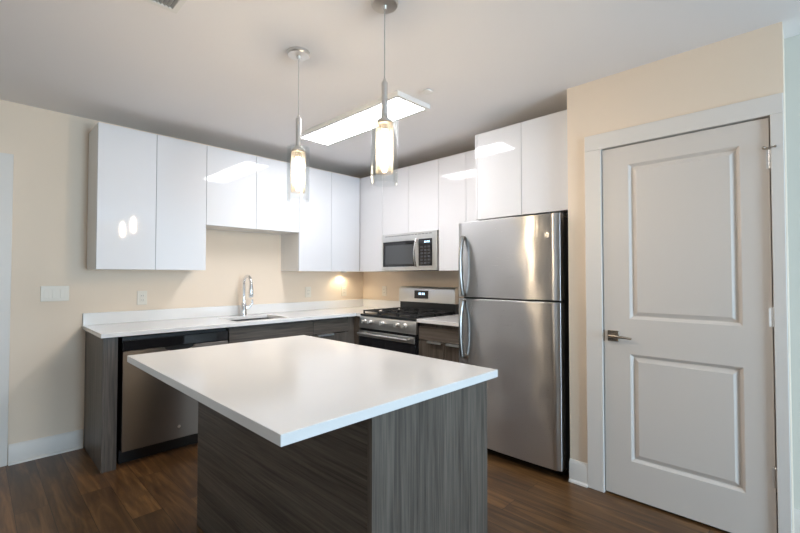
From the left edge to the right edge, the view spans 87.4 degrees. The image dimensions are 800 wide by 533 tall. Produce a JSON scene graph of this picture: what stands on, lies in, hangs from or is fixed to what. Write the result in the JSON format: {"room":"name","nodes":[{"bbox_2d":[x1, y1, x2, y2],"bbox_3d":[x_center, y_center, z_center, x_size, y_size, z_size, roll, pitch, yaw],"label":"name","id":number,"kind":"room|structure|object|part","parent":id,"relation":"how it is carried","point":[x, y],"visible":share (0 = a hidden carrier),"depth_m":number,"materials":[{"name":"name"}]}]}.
{"room":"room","nodes":[
{"label":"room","id":0,"kind":"room"},
{"bbox_2d":[0,100,362,464],"bbox_3d":[-2.770,0.107,2.875,0.120,2.493,6.740,-1,-2,44],"label":"wall","id":1,"kind":"structure","parent":0,"point":[50,149],"depth_m":3.10,"materials":[{"name":"beige paint"}]},
{"bbox_2d":[0,153,13,466],"bbox_3d":[-3.051,0.283,2.572,0.138,2.127,0.956,-1,-2,44],"label":"trim","id":2,"kind":"structure","parent":1,"relation":"attached to","point":[6,160],"depth_m":2.85,"materials":[{"name":"white paint"}]},
{"bbox_2d":[8,429,82,465],"bbox_3d":[-2.524,1.288,2.995,0.028,0.136,0.410,-1,-2,44],"label":"baseboard","id":3,"kind":"structure","parent":1,"relation":"attached to","point":[20,452],"depth_m":2.98,"materials":[{"name":"white paint"}]},
{"bbox_2d":[40,286,68,301],"bbox_3d":[-2.510,0.197,3.046,0.009,0.112,0.162,-1,-2,44],"label":"light switch","id":4,"kind":"object","parent":1,"relation":"attached to","point":[48,293],"visible":1,"depth_m":3.04,"materials":[{"name":"beige plastic"}]},
{"bbox_2d":[137,291,146,304],"bbox_3d":[-2.122,0.258,3.442,0.010,0.114,0.072,-1,-2,44],"label":"wall outlet","id":5,"kind":"object","parent":1,"relation":"attached to","point":[141,295],"visible":1,"depth_m":3.44,"materials":[{"name":"beige plastic"}]},
{"bbox_2d":[140,294,144,301],"bbox_3d":[-2.119,0.258,3.439,0.003,0.066,0.033,-1,-2,44],"label":"receptacle","id":6,"kind":"object","parent":5,"relation":"attached to","point":[142,296],"depth_m":3.44,"materials":[{"name":"grey plastic"}]},
{"bbox_2d":[87,122,206,269],"bbox_3d":[-2.000,-0.495,3.342,0.345,1.044,0.748,-1,-2,44],"label":"upper cabinet","id":7,"kind":"object","parent":1,"relation":"attached to","point":[147,191],"visible":1,"depth_m":3.17,"materials":[{"name":"white plastic"}]},
{"bbox_3d":[-2.014,-0.500,3.094,0.019,1.044,0.372,-1,-2,44],"label":"cabinet door","id":8,"kind":"part","parent":7,"relation":"part of","materials":[{"name":"white paint"}]},
{"bbox_3d":[-1.752,-0.494,3.362,0.019,1.044,0.372,-1,-2,44],"label":"cabinet door","id":9,"kind":"part","parent":7,"relation":"part of","materials":[{"name":"white paint"}]},
{"bbox_2d":[82,299,362,325],"bbox_3d":[-1.419,0.421,4.147,0.020,0.092,2.780,-1,-2,44],"label":"backsplash","id":10,"kind":"structure","parent":1,"relation":"attached to","point":[98,318],"depth_m":3.77,"materials":[{"name":"white stone"}]},
{"bbox_2d":[206,146,298,234],"bbox_3d":[-1.427,-0.670,3.931,0.345,0.666,0.886,-1,-2,44],"label":"upper cabinet","id":11,"kind":"object","parent":1,"relation":"attached to","point":[245,192],"visible":0.87,"depth_m":3.78,"materials":[{"name":"white plastic"}]},
{"bbox_3d":[-1.467,-0.677,3.657,0.019,0.666,0.437,-1,-2,44],"label":"cabinet door","id":12,"kind":"part","parent":11,"relation":"part of","materials":[{"name":"white paint"}]},
{"bbox_3d":[-1.157,-0.669,3.974,0.019,0.666,0.445,-1,-2,44],"label":"cabinet door","id":13,"kind":"part","parent":11,"relation":"part of","materials":[{"name":"white paint"}]},
{"bbox_2d":[305,287,310,296],"bbox_3d":[-1.005,0.280,4.582,0.010,0.114,0.072,-1,-2,44],"label":"wall outlet","id":14,"kind":"object","parent":1,"relation":"attached to","point":[307,289],"visible":1,"depth_m":4.58,"materials":[{"name":"beige plastic"}]},
{"bbox_2d":[281,166,359,271],"bbox_3d":[-0.845,-0.468,4.522,0.345,1.044,0.775,-1,-2,44],"label":"upper cabinet","id":15,"kind":"object","parent":1,"relation":"attached to","point":[327,239],"visible":0.89,"depth_m":4.35,"materials":[{"name":"white plastic"}]},
{"bbox_3d":[-0.864,-0.474,4.269,0.019,1.044,0.386,-1,-2,44],"label":"cabinet door","id":16,"kind":"part","parent":15,"relation":"part of","materials":[{"name":"white paint"}]},
{"bbox_3d":[-0.592,-0.468,4.547,0.019,1.044,0.384,-1,-2,44],"label":"cabinet door","id":17,"kind":"part","parent":15,"relation":"part of","materials":[{"name":"white paint"}]},
{"bbox_2d":[342,286,346,295],"bbox_3d":[-0.658,0.290,4.936,0.010,0.114,0.072,-1,-2,44],"label":"wall outlet","id":18,"kind":"object","parent":1,"relation":"attached to","point":[344,288],"visible":1,"depth_m":4.93,"materials":[{"name":"beige plastic"}]},
{"bbox_2d":[0,443,777,532],"bbox_3d":[0.131,1.339,0.007,8.240,0.100,6.740,-1,-2,44],"label":"floor","id":19,"kind":"structure","parent":0,"point":[66,492],"depth_m":2.40,"materials":[{"name":"brown wood"}]},
{"bbox_2d":[84,331,117,472],"bbox_3d":[-2.138,0.914,2.979,0.611,0.884,0.084,-1,-2,44],"label":"end panel","id":20,"kind":"object","parent":19,"relation":"on","point":[101,355],"visible":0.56,"depth_m":2.79,"materials":[{"name":"grey laminate"}]},
{"bbox_2d":[116,328,227,463],"bbox_3d":[-1.825,0.928,3.270,0.593,0.868,0.716,-1,-2,44],"label":"dishwasher","id":21,"kind":"object","parent":19,"relation":"on","point":[154,417],"visible":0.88,"depth_m":2.95,"materials":[{"name":"grey metal"}]},
{"bbox_3d":[-1.633,0.601,3.089,0.021,0.044,0.230,-1,-2,44],"label":"pocket handle","id":22,"kind":"part","parent":21,"relation":"part of","materials":[{"name":"black plastic"}]},
{"bbox_2d":[226,320,312,343],"bbox_3d":[-1.300,0.933,3.822,0.629,0.883,0.792,-1,-2,44],"label":"base cabinet","id":23,"kind":"object","parent":19,"relation":"on","point":[237,334],"visible":0.22,"depth_m":3.59,"materials":[{"name":"grey laminate"}]},
{"bbox_2d":[82,306,399,338],"bbox_3d":[-1.172,0.477,3.904,0.712,0.030,2.780,-1,-2,44],"label":"countertop","id":24,"kind":"structure","parent":23,"relation":"on","point":[101,331],"depth_m":3.38,"materials":[{"name":"white stone"}]},
{"bbox_2d":[240,275,253,315],"bbox_3d":[-1.409,0.269,3.936,0.207,0.387,0.115,-1,-2,44],"label":"faucet","id":25,"kind":"object","parent":24,"relation":"on","point":[244,306],"visible":1,"depth_m":3.94,"materials":[{"name":"silver metal"}]},
{"bbox_3d":[-1.427,0.209,3.913,0.029,0.267,0.182,1,-2,-44],"label":"spout","id":26,"kind":"part","parent":25,"relation":"part of","materials":[{"name":"silver metal"}]},
{"bbox_2d":[231,317,273,320],"bbox_3d":[-1.318,0.582,3.755,0.454,0.186,0.529,-1,-2,44],"label":"sink","id":27,"kind":"object","parent":24,"relation":"in","point":[266,317],"visible":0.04,"depth_m":3.98,"materials":[{"name":"silver metal"}]},
{"bbox_2d":[127,335,497,532],"bbox_3d":[-0.446,0.873,1.812,1.403,0.914,0.963,-1,-2,44],"label":"kitchen island","id":28,"kind":"object","parent":19,"relation":"on","point":[301,433],"visible":1,"depth_m":1.50,"materials":[{"name":"white stone"}]},
{"bbox_3d":[-0.569,0.886,1.718,1.336,0.884,0.020,-1,-2,44],"label":"panel","id":29,"kind":"part","parent":28,"relation":"part of","materials":[{"name":"laminate"}]},
{"bbox_2d":[127,335,497,446],"bbox_3d":[-0.446,0.431,1.822,1.403,0.030,0.963,-1,-2,44],"label":"island countertop","id":30,"kind":"structure","parent":28,"relation":"on","point":[285,391],"depth_m":1.51,"materials":[{"name":"white stone"}]},
{"bbox_3d":[0.126,0.880,1.457,0.022,0.884,0.617,-1,-2,44],"label":"panel","id":31,"kind":"part","parent":28,"relation":"part of","materials":[{"name":"grey laminate"}]},
{"bbox_2d":[312,317,347,342],"bbox_3d":[-0.878,0.943,4.253,0.629,0.883,0.411,-1,-2,44],"label":"base cabinet","id":32,"kind":"object","parent":19,"relation":"on","point":[336,329],"visible":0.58,"depth_m":4.07,"materials":[{"name":"grey laminate"}]},
{"bbox_3d":[-0.711,0.654,4.002,0.030,0.016,0.181,-1,-2,44],"label":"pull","id":33,"kind":"part","parent":32,"relation":"part of","materials":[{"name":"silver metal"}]},
{"bbox_3d":[-0.673,0.580,4.061,0.020,0.125,0.408,-1,-2,44],"label":"drawer","id":34,"kind":"part","parent":32,"relation":"part of","materials":[{"name":"grey laminate"}]},
{"bbox_3d":[-0.673,0.963,4.053,0.020,0.622,0.408,-1,-2,44],"label":"cabinet door","id":35,"kind":"part","parent":32,"relation":"part of","materials":[{"name":"grey laminate"}]},
{"bbox_2d":[347,316,353,343],"bbox_3d":[-0.489,0.952,4.660,0.594,0.883,0.711,-1,-2,44],"label":"base cabinet","id":36,"kind":"object","parent":19,"relation":"on","point":[350,331],"visible":0.02,"depth_m":4.24,"materials":[{"name":"grey laminate"}]},
{"bbox_2d":[354,316,360,344],"bbox_3d":[-0.209,0.947,4.444,0.106,0.883,0.628,-1,-2,44],"label":"filler panel","id":37,"kind":"object","parent":19,"relation":"on","point":[356,318],"visible":0.11,"depth_m":4.24,"materials":[{"name":"grey laminate"}]},
{"bbox_2d":[357,286,458,354],"bbox_3d":[0.061,0.793,4.101,0.761,1.176,0.705,-1,-2,44],"label":"gas range","id":38,"kind":"object","parent":19,"relation":"on","point":[393,329],"visible":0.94,"depth_m":4.05,"materials":[{"name":"grey metal"}]},
{"bbox_3d":[-0.163,0.648,3.876,0.661,0.025,0.065,-1,-2,44],"label":"door handle","id":39,"kind":"part","parent":38,"relation":"part of","materials":[{"name":"silver metal"}]},
{"bbox_3d":[-0.141,0.652,3.898,0.755,0.060,0.005,-1,-2,44],"label":"door trim","id":40,"kind":"part","parent":38,"relation":"part of","materials":[{"name":"silver metal"}]},
{"bbox_3d":[-0.126,0.896,3.908,0.755,0.550,0.037,-1,-2,44],"label":"oven door","id":41,"kind":"part","parent":38,"relation":"part of","materials":[{"name":"black glass"}]},
{"bbox_3d":[-0.126,0.542,3.916,0.759,0.118,0.036,-1,-2,44],"label":"control panel","id":42,"kind":"part","parent":38,"relation":"part of","materials":[{"name":"silver metal"}]},
{"bbox_2d":[360,312,456,320],"bbox_3d":[0.091,0.477,4.139,0.761,0.019,0.620,-1,-2,44],"label":"cooktop","id":43,"kind":"object","parent":38,"relation":"in","point":[383,316],"depth_m":3.96,"materials":[{"name":"black metal"}]},
{"bbox_2d":[419,323,458,362],"bbox_3d":[0.561,0.930,3.687,0.516,0.883,0.647,-1,-2,44],"label":"base cabinet","id":44,"kind":"object","parent":19,"relation":"on","point":[436,341],"visible":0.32,"depth_m":3.49,"materials":[{"name":"grey laminate"}]},
{"bbox_3d":[0.272,0.952,3.556,0.282,0.622,0.020,-1,-2,44],"label":"cabinet door","id":45,"kind":"part","parent":44,"relation":"part of","materials":[{"name":"grey laminate"}]},
{"bbox_3d":[0.292,0.643,3.525,0.154,0.016,0.030,-1,-2,44],"label":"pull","id":46,"kind":"part","parent":44,"relation":"part of","materials":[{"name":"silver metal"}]},
{"bbox_2d":[417,314,458,326],"bbox_3d":[0.559,0.472,3.696,0.520,0.030,0.656,-1,-2,44],"label":"countertop","id":47,"kind":"structure","parent":44,"relation":"on","point":[450,320],"depth_m":3.57,"materials":[{"name":"white stone"}]},
{"bbox_3d":[0.354,0.574,3.484,0.512,0.111,0.020,-1,-2,44],"label":"drawer","id":48,"kind":"part","parent":44,"relation":"part of","materials":[{"name":"grey laminate"}]},
{"bbox_3d":[0.457,0.948,3.376,0.226,0.622,0.020,-1,-2,44],"label":"cabinet door","id":49,"kind":"part","parent":44,"relation":"part of","materials":[{"name":"grey laminate"}]},
{"bbox_3d":[0.438,0.640,3.383,0.152,0.016,0.030,-1,-2,44],"label":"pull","id":50,"kind":"part","parent":44,"relation":"part of","materials":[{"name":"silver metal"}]},
{"bbox_2d":[458,211,569,474],"bbox_3d":[0.957,0.507,3.151,0.796,1.699,0.808,-1,-2,44],"label":"refrigerator","id":51,"kind":"object","parent":19,"relation":"on","point":[513,272],"visible":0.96,"depth_m":2.81,"materials":[{"name":"grey metal"}]},
{"bbox_3d":[0.462,-0.005,3.132,0.032,0.455,0.074,-1,-2,44],"label":"handle","id":52,"kind":"part","parent":51,"relation":"part of","materials":[{"name":"silver metal"}]},
{"bbox_3d":[0.462,0.466,3.122,0.032,0.438,0.074,-1,-2,44],"label":"handle","id":53,"kind":"part","parent":51,"relation":"part of","materials":[{"name":"silver metal"}]},
{"bbox_3d":[0.745,-0.056,2.948,0.796,0.562,0.081,-1,-2,44],"label":"freezer door","id":54,"kind":"part","parent":51,"relation":"part of","materials":[{"name":"silver metal"}]},
{"bbox_3d":[0.745,0.766,2.929,0.796,1.061,0.081,-1,-2,44],"label":"fresh food door","id":55,"kind":"part","parent":51,"relation":"part of","materials":[{"name":"silver metal"}]},
{"bbox_2d":[0,0,799,177],"bbox_3d":[0.131,-1.253,0.065,8.240,0.100,6.740,-1,-2,44],"label":"ceiling","id":56,"kind":"structure","parent":0,"point":[218,73],"depth_m":2.34,"materials":[{"name":"white paint"}]},
{"bbox_2d":[144,0,186,13],"bbox_3d":[-0.949,-1.161,1.729,0.355,0.010,0.160,-1,-2,44],"label":"ceiling vent","id":57,"kind":"object","parent":56,"relation":"in","point":[174,6],"visible":1,"depth_m":1.84,"materials":[{"name":"white plastic"}]},
{"bbox_2d":[287,46,309,186],"bbox_3d":[-0.545,-0.751,2.244,0.120,0.804,0.120,-1,-2,44],"label":"pendant light","id":58,"kind":"object","parent":56,"relation":"hanging from","point":[297,53],"visible":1,"depth_m":2.23,"materials":[{"name":"silver metal"}]},
{"bbox_3d":[-0.545,-0.503,2.238,0.032,0.154,0.032,-1,-2,44],"label":"bulb","id":59,"kind":"part","parent":58,"relation":"part of","materials":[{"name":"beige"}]},
{"bbox_3d":[-0.545,-0.696,2.243,0.066,0.230,0.066,-1,-2,44],"label":"stem","id":60,"kind":"part","parent":58,"relation":"part of","materials":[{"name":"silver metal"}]},
{"bbox_3d":[-0.545,-0.960,2.249,0.004,0.328,0.004,-1,-2,44],"label":"cord","id":61,"kind":"part","parent":58,"relation":"part of","materials":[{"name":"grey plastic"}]},
{"bbox_2d":[301,90,429,145],"bbox_3d":[-0.333,-1.115,3.249,1.209,0.032,0.329,-1,-2,44],"label":"recessed light","id":62,"kind":"object","parent":56,"relation":"in","point":[363,119],"visible":0.92,"depth_m":3.14,"materials":[{"name":"white plastic"}]},
{"bbox_2d":[371,0,397,165],"bbox_3d":[-0.067,-0.760,1.827,0.120,0.804,0.120,-1,-2,44],"label":"pendant light","id":63,"kind":"object","parent":56,"relation":"hanging from","point":[384,7],"visible":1,"depth_m":1.81,"materials":[{"name":"silver metal"}]},
{"bbox_3d":[-0.067,-0.706,1.826,0.066,0.230,0.066,-1,-2,44],"label":"stem","id":64,"kind":"part","parent":63,"relation":"part of","materials":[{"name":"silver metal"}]},
{"bbox_3d":[-0.067,-0.969,1.832,0.004,0.328,0.004,-1,-2,44],"label":"cord","id":65,"kind":"part","parent":63,"relation":"part of","materials":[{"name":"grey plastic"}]},
{"bbox_3d":[-0.067,-0.513,1.821,0.032,0.154,0.032,-1,-2,44],"label":"bulb","id":66,"kind":"part","parent":63,"relation":"part of","materials":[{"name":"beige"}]},
{"bbox_2d":[422,89,432,94],"bbox_3d":[0.180,-1.134,2.710,0.072,0.018,0.072,-1,-2,44],"label":"sprinkler cover","id":67,"kind":"object","parent":56,"relation":"attached to","point":[426,91],"visible":1,"depth_m":2.70,"materials":[{"name":"white plastic"}]},
{"bbox_2d":[363,122,776,491],"bbox_3d":[0.967,0.128,3.849,3.858,2.493,0.120,-1,-2,44],"label":"wall","id":68,"kind":"structure","parent":0,"point":[373,282],"depth_m":4.64,"materials":[{"name":"beige paint"}]},
{"bbox_2d":[359,173,397,271],"bbox_3d":[-0.321,-0.462,4.795,0.709,1.044,0.345,-1,-2,44],"label":"upper cabinet","id":69,"kind":"object","parent":68,"relation":"attached to","point":[370,186],"visible":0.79,"depth_m":4.55,"materials":[{"name":"white plastic"}]},
{"bbox_3d":[-0.311,-0.468,4.558,0.361,1.044,0.019,-1,-2,44],"label":"cabinet door","id":70,"kind":"part","parent":69,"relation":"part of","materials":[{"name":"white paint"}]},
{"bbox_2d":[363,299,399,308],"bbox_3d":[-0.199,0.438,4.884,0.692,0.092,0.020,-1,-2,44],"label":"backsplash","id":71,"kind":"structure","parent":68,"relation":"attached to","point":[366,302],"depth_m":4.90,"materials":[{"name":"white stone"}]},
{"bbox_2d":[382,286,386,295],"bbox_3d":[-0.185,0.286,4.881,0.072,0.114,0.010,-1,-2,44],"label":"wall outlet","id":72,"kind":"object","parent":68,"relation":"attached to","point":[384,288],"visible":1,"depth_m":4.87,"materials":[{"name":"beige plastic"}]},
{"bbox_2d":[382,159,438,235],"bbox_3d":[0.206,-0.663,4.284,0.762,0.666,0.345,-1,-2,44],"label":"upper cabinet","id":73,"kind":"object","parent":68,"relation":"attached to","point":[410,194],"visible":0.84,"depth_m":4.13,"materials":[{"name":"white plastic"}]},
{"bbox_3d":[-0.044,-0.662,4.301,0.379,0.666,0.019,-1,-2,44],"label":"cabinet door","id":74,"kind":"part","parent":73,"relation":"part of","materials":[{"name":"white paint"}]},
{"bbox_2d":[381,230,438,270],"bbox_3d":[0.184,-0.142,4.250,0.756,0.371,0.406,-1,-2,44],"label":"microwave","id":75,"kind":"object","parent":73,"relation":"attached to","point":[417,251],"visible":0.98,"depth_m":4.11,"materials":[{"name":"grey metal"}]},
{"bbox_3d":[0.144,-0.132,4.038,0.020,0.274,0.046,-1,-2,44],"label":"handle","id":76,"kind":"part","parent":75,"relation":"part of","materials":[{"name":"silver metal"}]},
{"bbox_3d":[0.240,-0.137,3.973,0.169,0.259,0.003,-1,-2,44],"label":"control panel","id":77,"kind":"part","parent":75,"relation":"part of","materials":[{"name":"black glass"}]},
{"bbox_3d":[0.229,-0.668,4.034,0.379,0.666,0.019,-1,-2,44],"label":"cabinet door","id":78,"kind":"part","parent":73,"relation":"part of","materials":[{"name":"white paint"}]},
{"bbox_2d":[439,150,479,270],"bbox_3d":[0.700,-0.484,3.797,0.614,1.044,0.345,-1,-2,44],"label":"upper cabinet","id":79,"kind":"object","parent":68,"relation":"attached to","point":[456,172],"visible":0.48,"depth_m":3.77,"materials":[{"name":"white plastic"}]},
{"bbox_3d":[0.476,-0.485,3.788,0.306,1.044,0.019,-1,-2,44],"label":"cabinet door","id":80,"kind":"part","parent":79,"relation":"part of","materials":[{"name":"white paint"}]},
{"bbox_3d":[0.696,-0.489,3.573,0.304,1.044,0.019,-1,-2,44],"label":"cabinet door","id":81,"kind":"part","parent":79,"relation":"part of","materials":[{"name":"white paint"}]},
{"bbox_2d":[475,110,567,220],"bbox_3d":[1.074,-0.689,3.217,0.735,0.660,0.656,-1,-2,44],"label":"upper cabinet","id":82,"kind":"object","parent":68,"relation":"attached to","point":[521,169],"visible":0.7,"depth_m":2.96,"materials":[{"name":"white plastic"}]},
{"bbox_3d":[0.817,-0.685,3.469,0.016,0.658,0.656,-1,-2,44],"label":"panel","id":83,"kind":"part","parent":82,"relation":"part of","materials":[{"name":"white paint"}]},
{"bbox_3d":[0.734,-0.692,3.105,0.369,0.660,0.019,-1,-2,44],"label":"cabinet door","id":84,"kind":"part","parent":82,"relation":"part of","materials":[{"name":"white paint"}]},
{"bbox_3d":[0.991,-0.698,2.853,0.344,0.660,0.019,-1,-2,44],"label":"cabinet door","id":85,"kind":"part","parent":82,"relation":"part of","materials":[{"name":"white paint"}]},
{"bbox_2d":[567,22,793,532],"bbox_3d":[1.690,0.100,2.564,1.026,2.493,0.706,-1,-2,44],"label":"wall","id":86,"kind":"structure","parent":0,"point":[750,65],"depth_m":2.38,"materials":[{"name":"beige paint"}]},
{"bbox_2d":[569,458,587,487],"bbox_3d":[1.107,1.279,2.594,0.113,0.136,0.028,-1,-2,44],"label":"baseboard","id":87,"kind":"structure","parent":86,"relation":"attached to","point":[578,470],"depth_m":2.59,"materials":[{"name":"white paint"}]},
{"bbox_2d":[584,93,791,532],"bbox_3d":[1.511,0.265,2.298,0.911,2.150,0.118,-1,-2,44],"label":"trim","id":88,"kind":"structure","parent":86,"relation":"attached to","point":[771,106],"depth_m":2.23,"materials":[{"name":"white paint"}]},
{"bbox_2d":[602,118,776,532],"bbox_3d":[1.499,0.309,2.233,0.791,2.036,0.092,-1,-2,44],"label":"door","id":89,"kind":"structure","parent":86,"relation":"in","point":[689,309],"depth_m":2.20,"materials":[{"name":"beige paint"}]},
{"bbox_3d":[1.261,0.409,2.473,0.062,0.064,0.009,-1,-2,44],"label":"handle","id":90,"kind":"part","parent":89,"relation":"part of","materials":[{"name":"silver metal"}]},
{"bbox_3d":[1.275,0.408,2.420,0.122,0.022,0.048,-1,-2,44],"label":"lever","id":91,"kind":"part","parent":89,"relation":"part of","materials":[{"name":"silver metal"}]},
{"bbox_2d":[784,35,799,509],"bbox_3d":[3.518,0.057,0.652,4.262,2.493,0.120,-1,-2,44],"label":"wall","id":92,"kind":"structure","parent":0,"point":[791,44],"depth_m":2.09,"materials":[{"name":"white paint"}]},
{"bbox_2d":[794,509,799,532],"bbox_3d":[3.424,1.235,0.615,4.142,0.136,0.028,-1,-2,44],"label":"baseboard","id":93,"kind":"structure","parent":92,"relation":"attached to","point":[796,511],"depth_m":2.06,"materials":[{"name":"white paint"}]}
]}

